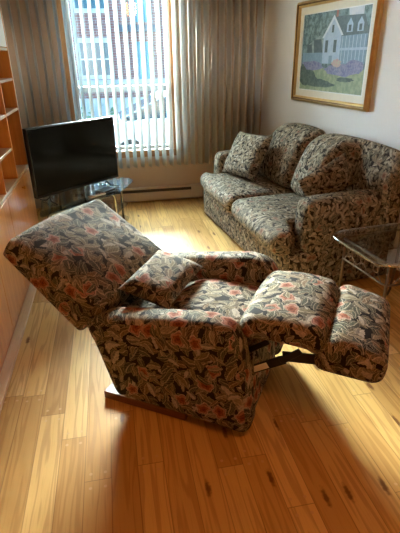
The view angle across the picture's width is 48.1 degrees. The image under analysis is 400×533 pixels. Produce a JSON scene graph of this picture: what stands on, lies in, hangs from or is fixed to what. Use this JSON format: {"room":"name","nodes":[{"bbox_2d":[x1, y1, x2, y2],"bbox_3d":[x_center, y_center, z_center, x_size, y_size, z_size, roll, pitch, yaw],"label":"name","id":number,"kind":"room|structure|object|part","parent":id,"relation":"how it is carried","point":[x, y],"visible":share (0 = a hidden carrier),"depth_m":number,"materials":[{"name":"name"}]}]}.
{"room":"living room","nodes":[
{"label":"living room","id":0,"kind":"room"},
{"bbox_2d":[0,0,265,207],"bbox_3d":[-0.670,-1.964,4.684,2.952,2.600,0.160,-5,25,-10],"label":"wall","id":1,"kind":"structure","parent":0,"point":[131,177],"depth_m":4.62,"materials":[{"name":"beige paint"}]},
{"bbox_2d":[56,0,176,157],"bbox_3d":[-0.806,-2.115,4.556,1.140,1.975,0.190,-5,25,-10],"label":"window","id":2,"kind":"structure","parent":1,"relation":"in","point":[59,8],"depth_m":4.61,"materials":[{"name":"brown wood"}]},
{"bbox_2d":[0,0,263,168],"bbox_3d":[-0.637,-2.078,4.436,2.581,2.185,0.082,-5,25,-10],"label":"vertical blind","id":3,"kind":"object","parent":2,"relation":"attached to","point":[260,14],"visible":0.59,"depth_m":4.53,"materials":[{"name":"beige fabric"}]},
{"bbox_2d":[71,183,201,205],"bbox_3d":[-0.701,-0.820,5.082,1.460,0.150,0.064,-5,25,-10],"label":"baseboard heater","id":4,"kind":"object","parent":1,"relation":"attached to","point":[183,190],"visible":0.95,"depth_m":5.07,"materials":[{"name":"beige metal"}]},
{"bbox_3d":[-0.737,-0.788,5.058,1.305,0.082,0.010,-5,25,-10],"label":"panel","id":5,"kind":"part","parent":4,"relation":"part of","materials":[{"name":"beige metal"}]},
{"bbox_2d":[0,197,399,532],"bbox_3d":[0.531,0.791,1.971,3.892,0.120,7.750,-5,25,-10],"label":"floor","id":6,"kind":"structure","parent":0,"point":[319,452],"depth_m":1.89,"materials":[{"name":"brown wood"}]},
{"bbox_2d":[0,6,38,413],"bbox_3d":[-1.240,-0.680,2.081,0.356,2.500,2.840,-5,25,-10],"label":"bookcase","id":7,"kind":"object","parent":6,"relation":"on","point":[18,213],"visible":0.78,"depth_m":2.96,"materials":[{"name":"brown wood"}]},
{"bbox_3d":[-1.352,-1.883,2.812,0.017,0.900,0.442,-5,25,-10],"label":"door","id":8,"kind":"part","parent":7,"relation":"part of","materials":[{"name":"white laminate"}]},
{"bbox_3d":[-1.391,-0.707,2.859,0.296,0.018,0.397,-5,25,-10],"label":"shelf","id":9,"kind":"part","parent":7,"relation":"part of","materials":[{"name":"brown wood"}]},
{"bbox_3d":[-1.068,0.165,2.278,0.020,0.634,0.481,-5,25,-10],"label":"door","id":10,"kind":"part","parent":7,"relation":"part of","materials":[{"name":"brown wood"}]},
{"bbox_3d":[-1.480,-1.270,3.070,0.296,0.018,0.442,-5,25,-10],"label":"shelf","id":11,"kind":"part","parent":7,"relation":"part of","materials":[{"name":"brown wood"}]},
{"bbox_3d":[-1.477,-1.084,3.157,0.296,0.018,0.442,-5,25,-10],"label":"shelf","id":12,"kind":"part","parent":7,"relation":"part of","materials":[{"name":"brown wood"}]},
{"bbox_3d":[-1.161,-0.037,2.712,0.020,0.634,0.486,-5,25,-10],"label":"door","id":13,"kind":"part","parent":7,"relation":"part of","materials":[{"name":"brown wood"}]},
{"bbox_3d":[-1.248,-0.209,2.298,0.297,0.019,2.800,-5,25,-10],"label":"counter shelf","id":14,"kind":"part","parent":7,"relation":"part of","materials":[{"name":"brown wood"}]},
{"bbox_3d":[-1.530,-1.262,3.332,0.311,2.500,0.020,-5,25,-10],"label":"panel","id":15,"kind":"part","parent":7,"relation":"part of","materials":[{"name":"brown wood"}]},
{"bbox_3d":[-1.292,-0.324,3.327,0.020,0.634,0.888,-5,25,-10],"label":"door","id":16,"kind":"part","parent":7,"relation":"part of","materials":[{"name":"brown wood"}]},
{"bbox_2d":[40,184,124,218],"bbox_3d":[-1.079,-0.467,4.057,0.650,0.431,1.204,17,30,33],"label":"tv stand","id":17,"kind":"object","parent":6,"relation":"on","point":[50,214],"visible":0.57,"depth_m":3.98,"materials":[{"name":"clear glass"}]},
{"bbox_3d":[-1.278,-0.432,4.001,0.021,0.421,0.426,-3,25,-4],"label":"frame","id":18,"kind":"part","parent":17,"relation":"part of","materials":[{"name":"black metal"}]},
{"bbox_2d":[22,116,118,204],"bbox_3d":[-1.043,-0.909,3.785,0.242,0.598,0.885,17,30,33],"label":"television","id":19,"kind":"object","parent":17,"relation":"on","point":[61,157],"visible":1,"depth_m":3.71,"materials":[{"name":"black plastic"}]},
{"bbox_3d":[-0.961,-0.335,3.785,0.022,0.421,0.722,17,30,33],"label":"frame","id":20,"kind":"part","parent":17,"relation":"part of","materials":[{"name":"silver metal"}]},
{"bbox_2d":[88,193,105,198],"bbox_3d":[-0.879,-0.608,3.821,0.040,0.020,0.170,19,31,36],"label":"remote control","id":21,"kind":"object","parent":17,"relation":"on","point":[98,194],"visible":1,"depth_m":3.80,"materials":[{"name":"white plastic"}]},
{"bbox_3d":[-0.927,-0.593,4.333,0.393,0.421,0.022,3,25,9],"label":"frame","id":22,"kind":"part","parent":17,"relation":"part of","materials":[{"name":"silver metal"}]},
{"bbox_2d":[94,186,115,193],"bbox_3d":[-0.834,-0.672,3.948,0.102,0.026,0.170,14,29,28],"label":"cable box","id":23,"kind":"object","parent":17,"relation":"on","point":[107,189],"visible":0.98,"depth_m":3.92,"materials":[{"name":"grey plastic"}]},
{"bbox_2d":[3,200,389,431],"bbox_3d":[0.002,0.209,2.168,1.693,0.781,0.766,9,27,20],"label":"recliner","id":24,"kind":"object","parent":6,"relation":"on","point":[209,356],"visible":0.89,"depth_m":1.95,"materials":[{"name":"multicoloured fabric"}]},
{"bbox_3d":[-0.541,-0.034,2.293,0.527,0.431,0.660,9,27,20],"label":"backrest","id":25,"kind":"part","parent":24,"relation":"part of","materials":[{"name":"multicoloured fabric"}]},
{"bbox_2d":[118,250,203,308],"bbox_3d":[-0.178,0.050,2.168,0.254,0.132,0.421,9,27,20],"label":"lumbar pillow","id":26,"kind":"object","parent":24,"relation":"on","point":[164,276],"visible":0.99,"depth_m":2.08,"materials":[{"name":"multicoloured fabric"}]},
{"bbox_3d":[-0.131,0.406,1.975,0.771,0.521,0.178,9,27,20],"label":"arm","id":27,"kind":"part","parent":24,"relation":"part of"},
{"bbox_2d":[118,278,259,344],"bbox_3d":[-0.044,0.199,2.184,0.730,0.215,0.419,9,27,20],"label":"seat cushion","id":28,"kind":"object","parent":24,"relation":"on","point":[231,297],"depth_m":2.10,"materials":[{"name":"multicoloured fabric"}]},
{"bbox_3d":[0.087,0.160,2.453,0.771,0.556,0.178,9,27,20],"label":"arm","id":29,"kind":"part","parent":24,"relation":"part of"},
{"bbox_3d":[0.285,0.439,2.150,0.076,0.302,0.421,9,27,20],"label":"panel","id":30,"kind":"part","parent":24,"relation":"part of","materials":[{"name":"multicoloured fabric"}]},
{"bbox_2d":[200,123,399,282],"bbox_3d":[0.644,-0.648,3.750,0.940,0.932,1.959,-8,26,-16],"label":"sofa","id":31,"kind":"object","parent":6,"relation":"on","point":[270,214],"visible":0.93,"depth_m":3.16,"materials":[{"name":"multicoloured fabric"}]},
{"bbox_3d":[0.488,-0.993,4.544,0.710,0.392,0.214,-8,26,-16],"label":"arm","id":32,"kind":"part","parent":31,"relation":"part of","materials":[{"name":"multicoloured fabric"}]},
{"bbox_2d":[222,131,272,180],"bbox_3d":[0.421,-1.016,4.082,0.243,0.389,0.536,-14,28,-26],"label":"throw pillow","id":33,"kind":"object","parent":31,"relation":"on","point":[247,153],"visible":1,"depth_m":3.97,"materials":[{"name":"multicoloured fabric"}]},
{"bbox_2d":[200,171,294,212],"bbox_3d":[0.410,-0.727,4.191,0.668,0.219,0.966,-8,26,-16],"label":"seat cushion","id":34,"kind":"object","parent":31,"relation":"on","point":[222,188],"depth_m":3.93,"materials":[{"name":"multicoloured fabric"}]},
{"bbox_2d":[231,193,301,255],"bbox_3d":[0.675,-0.346,3.369,0.710,0.219,0.907,-8,26,-16],"label":"seat cushion","id":35,"kind":"object","parent":31,"relation":"on","point":[272,220],"depth_m":3.16,"materials":[{"name":"multicoloured fabric"}]},
{"bbox_2d":[259,123,325,188],"bbox_3d":[0.802,-0.991,3.985,0.398,0.514,0.666,-8,26,-16],"label":"cushion","id":36,"kind":"object","parent":31,"relation":"on","point":[289,141],"depth_m":3.82,"materials":[{"name":"multicoloured fabric"}]},
{"bbox_2d":[297,152,354,196],"bbox_3d":[0.893,-0.593,3.159,0.473,0.407,0.100,-8,26,-16],"label":"throw pillow","id":37,"kind":"object","parent":31,"relation":"on","point":[335,176],"visible":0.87,"depth_m":3.10,"materials":[{"name":"multicoloured fabric"}]},
{"bbox_3d":[0.996,-0.320,3.090,0.710,0.392,0.214,-8,26,-16],"label":"arm","id":38,"kind":"part","parent":31,"relation":"part of","materials":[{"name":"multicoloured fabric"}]},
{"bbox_2d":[291,133,399,211],"bbox_3d":[1.041,-0.674,3.301,0.396,0.514,0.964,-8,26,-16],"label":"cushion","id":39,"kind":"object","parent":31,"relation":"on","point":[374,167],"depth_m":3.12,"materials":[{"name":"multicoloured fabric"}]},
{"bbox_3d":[0.973,-0.755,3.812,0.250,0.544,1.920,-8,26,-16],"label":"frame","id":40,"kind":"part","parent":31,"relation":"part of","materials":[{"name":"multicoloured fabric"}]},
{"bbox_2d":[333,223,399,298],"bbox_3d":[1.150,0.086,2.708,0.620,0.508,0.570,-8,26,-16],"label":"side table","id":41,"kind":"object","parent":6,"relation":"on","point":[396,264],"visible":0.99,"depth_m":2.73,"materials":[{"name":"clear glass"}]},
{"bbox_3d":[0.890,0.043,2.845,0.018,0.477,0.048,-8,26,-16],"label":"leg","id":42,"kind":"part","parent":41,"relation":"part of","materials":[{"name":"brown metal"}]},
{"bbox_3d":[0.938,-0.033,2.579,0.007,0.120,0.351,-8,26,-16],"label":"scroll panel","id":43,"kind":"part","parent":41,"relation":"part of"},
{"bbox_3d":[1.083,-0.150,2.824,0.361,0.120,0.007,-8,26,-16],"label":"scroll panel","id":44,"kind":"part","parent":41,"relation":"part of","materials":[{"name":"brown metal"}]},
{"bbox_3d":[1.148,-0.007,2.664,0.452,0.012,0.442,-8,26,-16],"label":"rail","id":45,"kind":"part","parent":41,"relation":"part of","materials":[{"name":"brown metal"}]},
{"bbox_3d":[1.147,-0.120,2.612,0.457,0.018,0.448,-8,26,-16],"label":"frame","id":46,"kind":"part","parent":41,"relation":"part of","materials":[{"name":"brown metal"}]},
{"bbox_3d":[1.019,0.215,2.474,0.018,0.477,0.048,-8,26,-16],"label":"leg","id":47,"kind":"part","parent":41,"relation":"part of","materials":[{"name":"brown metal"}]},
{"bbox_3d":[1.280,-0.015,2.955,0.018,0.477,0.048,-8,26,-16],"label":"leg","id":48,"kind":"part","parent":41,"relation":"part of","materials":[{"name":"brown metal"}]},
{"bbox_2d":[260,0,399,268],"bbox_3d":[1.863,-0.567,1.620,0.120,2.600,7.480,-8,26,-16],"label":"wall","id":49,"kind":"structure","parent":0,"point":[381,124],"depth_m":3.79,"materials":[{"name":"beige paint"}]},
{"bbox_2d":[291,0,383,111],"bbox_3d":[1.045,-1.727,3.614,0.044,0.800,1.145,-8,26,-16],"label":"framed picture","id":50,"kind":"object","parent":49,"relation":"attached to","point":[337,41],"visible":1,"depth_m":3.54,"materials":[{"name":"antique gold leaf"},{"name":"dark gold"},{"name":"printed paper artwork"}]},
{"bbox_2d":[299,4,372,95],"bbox_3d":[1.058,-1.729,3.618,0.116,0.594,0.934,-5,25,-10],"label":"print","id":51,"kind":"object","parent":50,"relation":"attached to","point":[334,48],"depth_m":3.55},
{"bbox_2d":[384,266,399,282],"bbox_3d":[1.745,0.484,2.337,0.015,0.090,6.990,-8,26,-16],"label":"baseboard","id":52,"kind":"structure","parent":49,"relation":"attached to","point":[397,272],"depth_m":3.25,"materials":[{"name":"brown wood"}]},
{"label":"outside","id":53,"kind":"structure","parent":0,"visible":0},
{"bbox_3d":[-1.884,-5.387,17.089,21.000,0.200,24.400,-5,25,-10],"label":"ground","id":54,"kind":"structure","parent":53,"visible":0},
{"bbox_2d":[68,0,165,119],"bbox_3d":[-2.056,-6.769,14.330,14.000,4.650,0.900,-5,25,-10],"label":"building","id":55,"kind":"structure","parent":54,"relation":"on","point":[75,2],"depth_m":14.18,"materials":[{"name":"brick"}]},
{"bbox_3d":[-3.341,-8.159,13.437,0.880,0.740,0.030,-5,25,-10],"label":"pane","id":56,"kind":"part","parent":55,"relation":"part of","materials":[{"name":"teal glass"}]},
{"bbox_3d":[-3.316,-6.561,14.186,0.880,0.930,0.030,-5,25,-10],"label":"pane","id":57,"kind":"part","parent":55,"relation":"part of","materials":[{"name":"teal glass"}]},
{"bbox_2d":[129,0,147,21],"bbox_3d":[-1.908,-8.084,13.773,0.550,1.000,0.040,-5,25,-10],"label":"window","id":58,"kind":"structure","parent":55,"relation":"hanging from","point":[135,1],"depth_m":13.85,"materials":[{"name":"glass"}]},
{"bbox_3d":[-1.822,-6.646,14.460,0.520,1.090,0.040,-5,25,-10],"label":"door","id":59,"kind":"part","parent":55,"relation":"part of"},
{"bbox_2d":[98,91,167,145],"bbox_3d":[-0.353,-3.376,10.712,4.475,1.530,1.780,-5,25,-10],"label":"car","id":60,"kind":"object","parent":54,"relation":"on","point":[157,92],"visible":0.12,"depth_m":9.77,"materials":[{"name":"white paint"}]},
{"bbox_3d":[-0.264,-3.829,10.521,3.267,0.490,1.480,-5,25,-10],"label":"cabin glass","id":61,"kind":"part","parent":60,"relation":"part of","materials":[{"name":"white glass"}]}
]}

